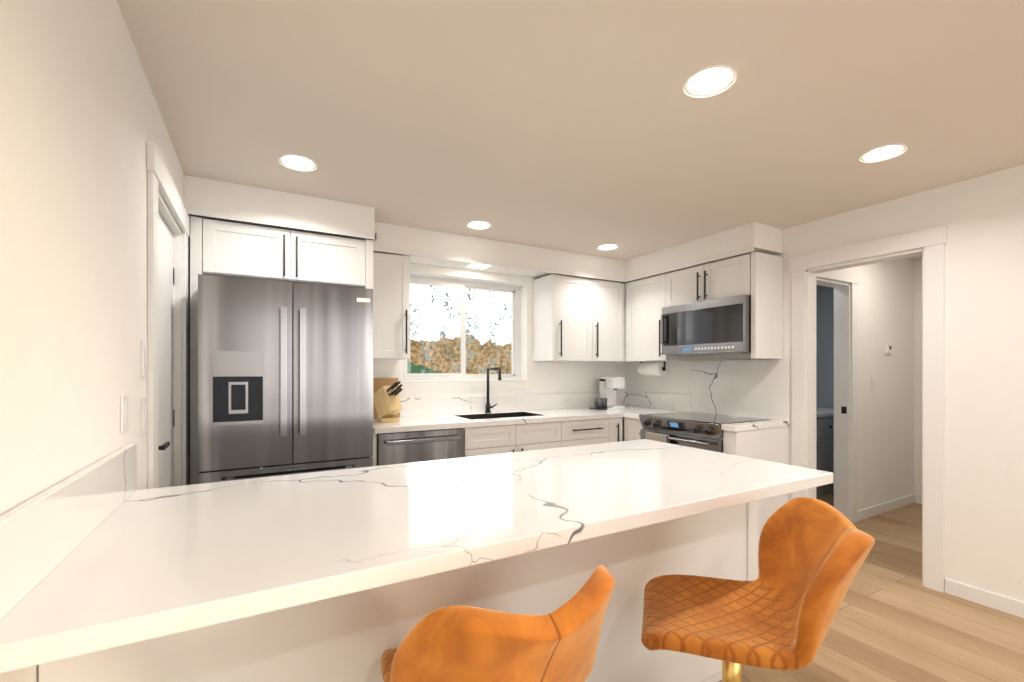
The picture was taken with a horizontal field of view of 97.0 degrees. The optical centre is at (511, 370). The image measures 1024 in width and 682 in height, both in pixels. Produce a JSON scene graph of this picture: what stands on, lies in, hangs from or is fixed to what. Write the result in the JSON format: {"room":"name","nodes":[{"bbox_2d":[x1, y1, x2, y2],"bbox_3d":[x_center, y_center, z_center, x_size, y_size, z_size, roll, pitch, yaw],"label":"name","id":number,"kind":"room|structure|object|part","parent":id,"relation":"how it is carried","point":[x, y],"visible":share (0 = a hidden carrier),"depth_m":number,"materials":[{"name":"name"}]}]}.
{"room":"kitchen","nodes":[
{"label":"kitchen","id":0,"kind":"room"},
{"bbox_2d":[0,0,189,681],"bbox_3d":[-0.454,0.110,-0.065,0.120,2.385,7.120,0,0,-29],"label":"wall","id":1,"kind":"structure","parent":0,"point":[81,122],"depth_m":1.00,"materials":[{"name":"paint"}]},
{"bbox_2d":[0,443,135,618],"bbox_3d":[-0.976,0.307,1.024,0.020,0.150,0.950,0,0,-29],"label":"backsplash","id":2,"kind":"structure","parent":1,"relation":"attached to","point":[37,535],"depth_m":0.88,"materials":[{"name":"white stone"}]},
{"bbox_2d":[121,394,128,432],"bbox_3d":[-1.189,0.132,1.391,0.008,0.115,0.070,0,0,-29],"label":"light switch","id":3,"kind":"object","parent":1,"relation":"attached to","point":[124,412],"visible":0.92,"depth_m":1.38,"materials":[{"name":"white plastic"}]},
{"bbox_2d":[141,340,146,376],"bbox_3d":[-1.320,-0.043,1.627,0.008,0.130,0.070,0,0,-29],"label":"light switch","id":4,"kind":"object","parent":1,"relation":"attached to","point":[143,357],"visible":0.98,"depth_m":1.60,"materials":[{"name":"white plastic"}]},
{"bbox_2d":[141,397,146,434],"bbox_3d":[-1.320,0.162,1.627,0.008,0.130,0.070,0,0,-29],"label":"light switch","id":5,"kind":"object","parent":1,"relation":"attached to","point":[143,415],"visible":1,"depth_m":1.61,"materials":[{"name":"white plastic"}]},
{"bbox_2d":[158,212,173,487],"bbox_3d":[-1.608,0.287,2.085,0.101,2.014,0.724,0,0,-29],"label":"door","id":6,"kind":"structure","parent":1,"relation":"in","point":[165,348],"depth_m":2.20,"materials":[{"name":"white wood"}]},
{"bbox_3d":[-1.474,0.317,1.885,0.061,0.052,0.141,0,0,-29],"label":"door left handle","id":7,"kind":"part","parent":6,"relation":"part of","materials":[{"name":"black metal"}]},
{"bbox_2d":[147,141,189,488],"bbox_3d":[-1.624,0.226,2.065,0.145,2.152,0.950,0,0,-29],"label":"trim","id":8,"kind":"structure","parent":1,"relation":"attached to","point":[158,176],"depth_m":2.06,"materials":[{"name":"white wood"}]},
{"bbox_2d":[184,175,782,282],"bbox_3d":[-0.024,-0.975,3.273,3.875,0.214,1.697,0,0,-29],"label":"soffit","id":9,"kind":"structure","parent":0,"point":[205,198],"depth_m":3.42,"materials":[{"name":"paint"}]},
{"bbox_2d":[467,263,490,268],"bbox_3d":[-0.282,-0.896,3.887,0.160,0.004,0.160,0,0,-29],"label":"recessed light","id":10,"kind":"object","parent":9,"relation":"attached to","point":[479,266],"visible":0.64,"depth_m":3.90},
{"bbox_2d":[374,263,626,440],"bbox_3d":[0.574,0.110,4.694,6.540,2.385,0.200,0,0,-29],"label":"wall","id":11,"kind":"structure","parent":0,"point":[549,377],"depth_m":4.34,"materials":[{"name":"paint"}]},
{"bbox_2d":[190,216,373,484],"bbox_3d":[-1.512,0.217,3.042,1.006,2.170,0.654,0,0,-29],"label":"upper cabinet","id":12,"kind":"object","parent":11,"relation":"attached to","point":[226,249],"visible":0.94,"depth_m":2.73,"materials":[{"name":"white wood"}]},
{"bbox_2d":[374,252,409,359],"bbox_3d":[-0.999,-0.478,3.506,0.334,0.780,0.342,0,0,-29],"label":"upper cabinet","id":13,"kind":"object","parent":11,"relation":"attached to","point":[391,272],"depth_m":3.37,"materials":[{"name":"white wood"}]},
{"bbox_2d":[403,275,526,382],"bbox_3d":[-0.428,-0.363,4.129,1.200,0.930,0.184,0,0,-29],"label":"window","id":14,"kind":"structure","parent":11,"relation":"in","point":[463,286],"depth_m":4.17,"materials":[{"name":"white plastic"}]},
{"bbox_2d":[533,274,597,361],"bbox_3d":[0.507,-0.478,4.343,0.511,0.780,0.342,0,0,-29],"label":"upper cabinet","id":15,"kind":"object","parent":11,"relation":"attached to","point":[576,319],"depth_m":4.20,"materials":[{"name":"white wood"}]},
{"bbox_2d":[598,280,625,361],"bbox_3d":[0.824,-0.478,4.519,0.452,0.780,0.342,0,0,-29],"label":"upper cabinet","id":16,"kind":"object","parent":11,"relation":"attached to","point":[611,295],"depth_m":4.41,"materials":[{"name":"white wood"}]},
{"bbox_2d":[117,0,1023,260],"bbox_3d":[2.303,-1.123,1.583,6.540,0.080,7.320,0,0,-29],"label":"ceiling","id":17,"kind":"structure","parent":0,"point":[587,127],"depth_m":1.85,"materials":[{"name":"beige paint"}]},
{"bbox_2d":[278,154,316,170],"bbox_3d":[-1.115,-1.080,2.360,0.184,0.006,0.184,0,0,-29],"label":"recessed light","id":18,"kind":"object","parent":17,"relation":"in","point":[296,162],"visible":1,"depth_m":2.35,"materials":[{"name":"white plastic"}]},
{"bbox_2d":[467,221,490,228],"bbox_3d":[-0.246,-1.080,3.369,0.184,0.006,0.184,0,0,-29],"label":"recessed light","id":19,"kind":"object","parent":17,"relation":"in","point":[478,224],"visible":0.98,"depth_m":3.35,"materials":[{"name":"white plastic"}]},
{"bbox_2d":[597,244,617,249],"bbox_3d":[0.838,-1.080,3.971,0.184,0.006,0.184,0,0,-29],"label":"recessed light","id":20,"kind":"object","parent":17,"relation":"in","point":[608,246],"visible":0.98,"depth_m":3.96,"materials":[{"name":"white"}]},
{"bbox_2d":[683,65,736,97],"bbox_3d":[0.740,-1.080,1.698,0.184,0.006,0.184,0,0,-29],"label":"recessed light","id":21,"kind":"object","parent":17,"relation":"in","point":[710,81],"visible":1,"depth_m":1.69,"materials":[{"name":"white plastic"}]},
{"bbox_2d":[859,144,906,162],"bbox_3d":[1.849,-1.080,2.256,0.184,0.006,0.184,0,0,-29],"label":"recessed light","id":22,"kind":"object","parent":17,"relation":"in","point":[881,153],"visible":1,"depth_m":2.25,"materials":[{"name":"white plastic"}]},
{"bbox_2d":[627,164,1023,601],"bbox_3d":[3.038,0.110,1.877,0.120,2.385,7.120,0,0,-29],"label":"wall","id":23,"kind":"structure","parent":0,"point":[981,217],"depth_m":2.54,"materials":[{"name":"paint"}]},
{"bbox_2d":[626,274,691,361],"bbox_3d":[1.393,-0.478,4.354,0.342,0.780,0.530,0,0,-29],"label":"upper cabinet","id":24,"kind":"object","parent":23,"relation":"attached to","point":[645,298],"depth_m":4.25,"materials":[{"name":"white wood"}]},
{"bbox_2d":[638,361,667,375],"bbox_3d":[1.355,-0.018,4.368,0.124,0.135,0.314,0,0,-29],"label":"paper towel holder","id":25,"kind":"object","parent":24,"relation":"attached to","point":[658,368],"visible":1,"depth_m":4.29,"materials":[{"name":"white paper"}]},
{"bbox_2d":[666,252,781,306],"bbox_3d":[1.716,-0.713,3.773,0.342,0.310,0.799,0,0,-29],"label":"upper cabinet","id":26,"kind":"object","parent":23,"relation":"attached to","point":[758,275],"depth_m":3.49,"materials":[{"name":"white wood"}]},
{"bbox_2d":[661,295,750,355],"bbox_3d":[1.672,-0.344,3.749,0.442,0.423,0.790,0,0,-29],"label":"microwave","id":27,"kind":"object","parent":26,"relation":"attached to","point":[721,326],"visible":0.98,"depth_m":3.59,"materials":[{"name":"silver metal"}]},
{"bbox_2d":[790,224,946,592],"bbox_3d":[2.378,0.226,3.065,0.168,2.152,0.899,0,0,-29],"label":"trim","id":28,"kind":"structure","parent":23,"relation":"attached to","point":[929,243],"depth_m":3.32,"materials":[{"name":"white wood"}]},
{"bbox_2d":[945,578,1023,618],"bbox_3d":[3.592,1.260,0.743,0.012,0.085,4.360,0,0,-29],"label":"baseboard","id":29,"kind":"structure","parent":23,"relation":"attached to","point":[1011,606],"depth_m":2.50,"materials":[{"name":"white wood"}]},
{"bbox_2d":[816,258,915,510],"bbox_3d":[3.242,0.110,4.129,2.425,2.385,0.120,0,0,-29],"label":"wall","id":30,"kind":"structure","parent":0,"point":[890,406],"depth_m":4.23,"materials":[{"name":"paint"}]},
{"bbox_2d":[858,494,915,520],"bbox_3d":[3.469,1.260,4.178,1.140,0.085,0.015,0,0,-29],"label":"baseboard","id":31,"kind":"structure","parent":30,"relation":"attached to","point":[865,513],"depth_m":4.16,"materials":[{"name":"white wood"}]},
{"bbox_2d":[885,344,892,352],"bbox_3d":[3.484,-0.198,4.182,0.090,0.080,0.022,0,0,-29],"label":"thermostat","id":32,"kind":"object","parent":30,"relation":"attached to","point":[888,348],"visible":1,"depth_m":4.16,"materials":[{"name":"white plastic"}]},
{"bbox_2d":[718,493,1023,681],"bbox_3d":[2.303,1.332,1.583,6.540,0.060,7.320,0,0,-29],"label":"floor","id":33,"kind":"structure","parent":0,"point":[895,620],"depth_m":2.26,"materials":[{"name":"brown wood"}]},
{"bbox_2d":[198,274,372,483],"bbox_3d":[-1.426,0.402,2.895,0.887,1.800,0.902,0,0,-29],"label":"fridge","id":34,"kind":"object","parent":33,"relation":"on","point":[285,378],"visible":0.65,"depth_m":2.52,"materials":[{"name":"grey metal"}]},
{"bbox_2d":[38,503,757,681],"bbox_3d":[-0.082,0.863,1.665,2.205,0.879,0.658,0,0,-29],"label":"base cabinet","id":35,"kind":"object","parent":33,"relation":"on","point":[341,640],"depth_m":1.28,"materials":[{"name":"wood"}]},
{"bbox_2d":[0,439,832,672],"bbox_3d":[-0.007,0.402,1.562,2.237,0.040,0.950,0,0,-29],"label":"countertop","id":36,"kind":"structure","parent":35,"relation":"on","point":[169,562],"depth_m":1.11,"materials":[{"name":"white stone"}]},
{"bbox_2d":[377,428,463,465],"bbox_3d":[-0.759,0.864,3.427,0.622,0.877,0.660,0,0,-29],"label":"dishwasher","id":37,"kind":"object","parent":33,"relation":"on","point":[409,447],"visible":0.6,"depth_m":3.16,"materials":[{"name":"grey metal"}]},
{"bbox_2d":[514,418,609,451],"bbox_3d":[0.474,0.863,4.161,0.610,0.880,0.629,0,0,-29],"label":"base cabinet","id":38,"kind":"object","parent":33,"relation":"on","point":[546,435],"depth_m":3.76,"materials":[{"name":"white wood"}]},
{"bbox_2d":[374,392,677,433],"bbox_3d":[0.176,0.443,3.972,2.841,0.422,0.669,0,0,-29],"label":"countertop","id":39,"kind":"structure","parent":38,"relation":"on","point":[431,413],"depth_m":4.02,"materials":[{"name":"stone"}]},
{"bbox_2d":[374,378,399,417],"bbox_3d":[-1.018,0.221,3.635,0.220,0.318,0.067,0,0,-29],"label":"cutting board","id":40,"kind":"object","parent":39,"relation":"on","point":[379,383],"visible":0.33,"depth_m":3.63,"materials":[{"name":"brown wood"}]},
{"bbox_2d":[374,381,402,422],"bbox_3d":[-0.929,0.230,3.384,0.184,0.302,0.292,0,0,-29],"label":"knife block","id":41,"kind":"object","parent":39,"relation":"on","point":[387,404],"visible":0.98,"depth_m":3.34,"materials":[{"name":"brown wood"}]},
{"bbox_2d":[485,367,501,412],"bbox_3d":[-0.146,0.177,3.992,0.116,0.408,0.234,0,0,-29],"label":"faucet","id":42,"kind":"object","parent":39,"relation":"on","point":[488,406],"visible":0.98,"depth_m":4.04,"materials":[{"name":"black metal"}]},
{"bbox_2d":[599,377,624,408],"bbox_3d":[1.004,0.226,4.567,0.150,0.310,0.220,0,0,-29],"label":"coffee maker","id":43,"kind":"object","parent":39,"relation":"on","point":[609,387],"visible":0.81,"depth_m":4.55,"materials":[{"name":"white plastic"}]},
{"bbox_3d":[0.883,0.377,4.466,0.180,0.008,0.160,0,0,-29],"label":"tray","id":44,"kind":"object","parent":39,"relation":"on","visible":0},
{"bbox_2d":[594,398,602,407],"bbox_3d":[0.842,0.324,4.442,0.108,0.096,0.082,0,0,-29],"label":"mug","id":45,"kind":"object","parent":44,"relation":"on","point":[598,402],"visible":1,"depth_m":4.42,"materials":[{"name":"grey"}]},
{"bbox_2d":[603,398,606,407],"bbox_3d":[0.895,0.324,4.490,0.108,0.096,0.082,0,0,-29],"label":"mug","id":46,"kind":"object","parent":44,"relation":"on","point":[604,402],"visible":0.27,"depth_m":4.46,"materials":[{"name":"grey ceramic"}]},
{"bbox_2d":[721,415,789,431],"bbox_3d":[1.757,0.402,3.296,0.571,0.040,0.112,0,0,-29],"label":"countertop","id":47,"kind":"structure","parent":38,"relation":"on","point":[772,423],"depth_m":3.25,"materials":[{"name":"stone"}]},
{"bbox_2d":[610,417,621,441],"bbox_3d":[0.798,0.863,4.313,0.179,0.880,0.677,0,0,-29],"label":"base cabinet","id":48,"kind":"object","parent":33,"relation":"on","point":[615,423],"depth_m":4.06,"materials":[{"name":"white wood"}]},
{"bbox_2d":[622,417,643,440],"bbox_3d":[1.318,0.863,4.147,0.674,0.880,0.256,0,0,-29],"label":"base cabinet","id":49,"kind":"object","parent":33,"relation":"on","point":[632,427],"depth_m":4.02,"materials":[{"name":"white wood"}]},
{"bbox_2d":[639,411,769,452],"bbox_3d":[1.519,0.829,3.669,0.664,0.906,0.768,0,0,-29],"label":"range","id":50,"kind":"object","parent":33,"relation":"on","point":[699,430],"visible":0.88,"depth_m":3.48,"materials":[{"name":"silver metal"}]},
{"bbox_2d":[645,432,669,442],"bbox_3d":[1.169,0.626,3.640,0.038,0.232,0.220,0,0,-29],"label":"hanging towel","id":51,"kind":"object","parent":50,"relation":"hanging from","point":[656,437],"visible":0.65,"depth_m":3.62,"materials":[{"name":"grey fabric"}]},
{"bbox_2d":[722,661,740,681],"bbox_3d":[0.600,1.010,1.237,0.410,0.584,0.410,0,0,-29],"label":"stool","id":52,"kind":"object","parent":33,"relation":"on","point":[731,671],"visible":0.06,"depth_m":1.22,"materials":[{"name":"gold metal"}]},
{"bbox_2d":[641,497,874,670],"bbox_3d":[0.617,0.548,1.232,0.563,0.361,0.570,0,0,-29],"label":"seat","id":53,"kind":"object","parent":52,"relation":"on","point":[779,612],"visible":1,"depth_m":1.20,"materials":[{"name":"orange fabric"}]},
{"bbox_2d":[816,415,833,496],"bbox_3d":[3.212,0.893,4.969,1.380,0.820,0.554,0,0,-29],"label":"bathroom vanity","id":54,"kind":"object","parent":33,"relation":"on","point":[824,439],"depth_m":4.71,"materials":[{"name":"grey wood"}]},
{"bbox_2d":[816,407,833,414],"bbox_3d":[3.199,0.465,4.973,1.400,0.036,0.535,0,0,-29],"label":"countertop","id":55,"kind":"structure","parent":54,"relation":"on","point":[819,410],"depth_m":4.91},
{"bbox_3d":[-0.069,1.020,1.013,0.410,0.564,0.410,0,0,-29],"label":"stool","id":56,"kind":"object","parent":33,"relation":"on","visible":0},
{"bbox_2d":[381,565,615,681],"bbox_3d":[-0.052,0.568,0.982,0.470,0.361,0.538,0,0,-29],"label":"seat","id":57,"kind":"object","parent":56,"relation":"on","point":[463,644],"visible":1,"depth_m":0.75,"materials":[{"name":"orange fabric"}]},
{"bbox_2d":[916,259,921,494],"bbox_3d":[4.269,0.110,4.037,0.120,2.385,1.020,0,0,-29],"label":"wall","id":58,"kind":"structure","parent":0,"point":[918,262],"depth_m":4.42,"materials":[{"name":"paint"}]},
{"bbox_2d":[916,494,921,503],"bbox_3d":[4.206,1.260,4.013,0.012,0.085,0.960,0,0,-29],"label":"baseboard","id":59,"kind":"structure","parent":58,"relation":"attached to","point":[918,497],"depth_m":4.42,"materials":[{"name":"white wood"}]},
{"label":"outside","id":60,"kind":"structure","parent":0,"visible":0},
{"bbox_2d":[407,284,510,373],"bbox_3d":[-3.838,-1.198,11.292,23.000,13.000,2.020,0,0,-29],"label":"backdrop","id":61,"kind":"structure","parent":60,"point":[472,337],"depth_m":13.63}
]}

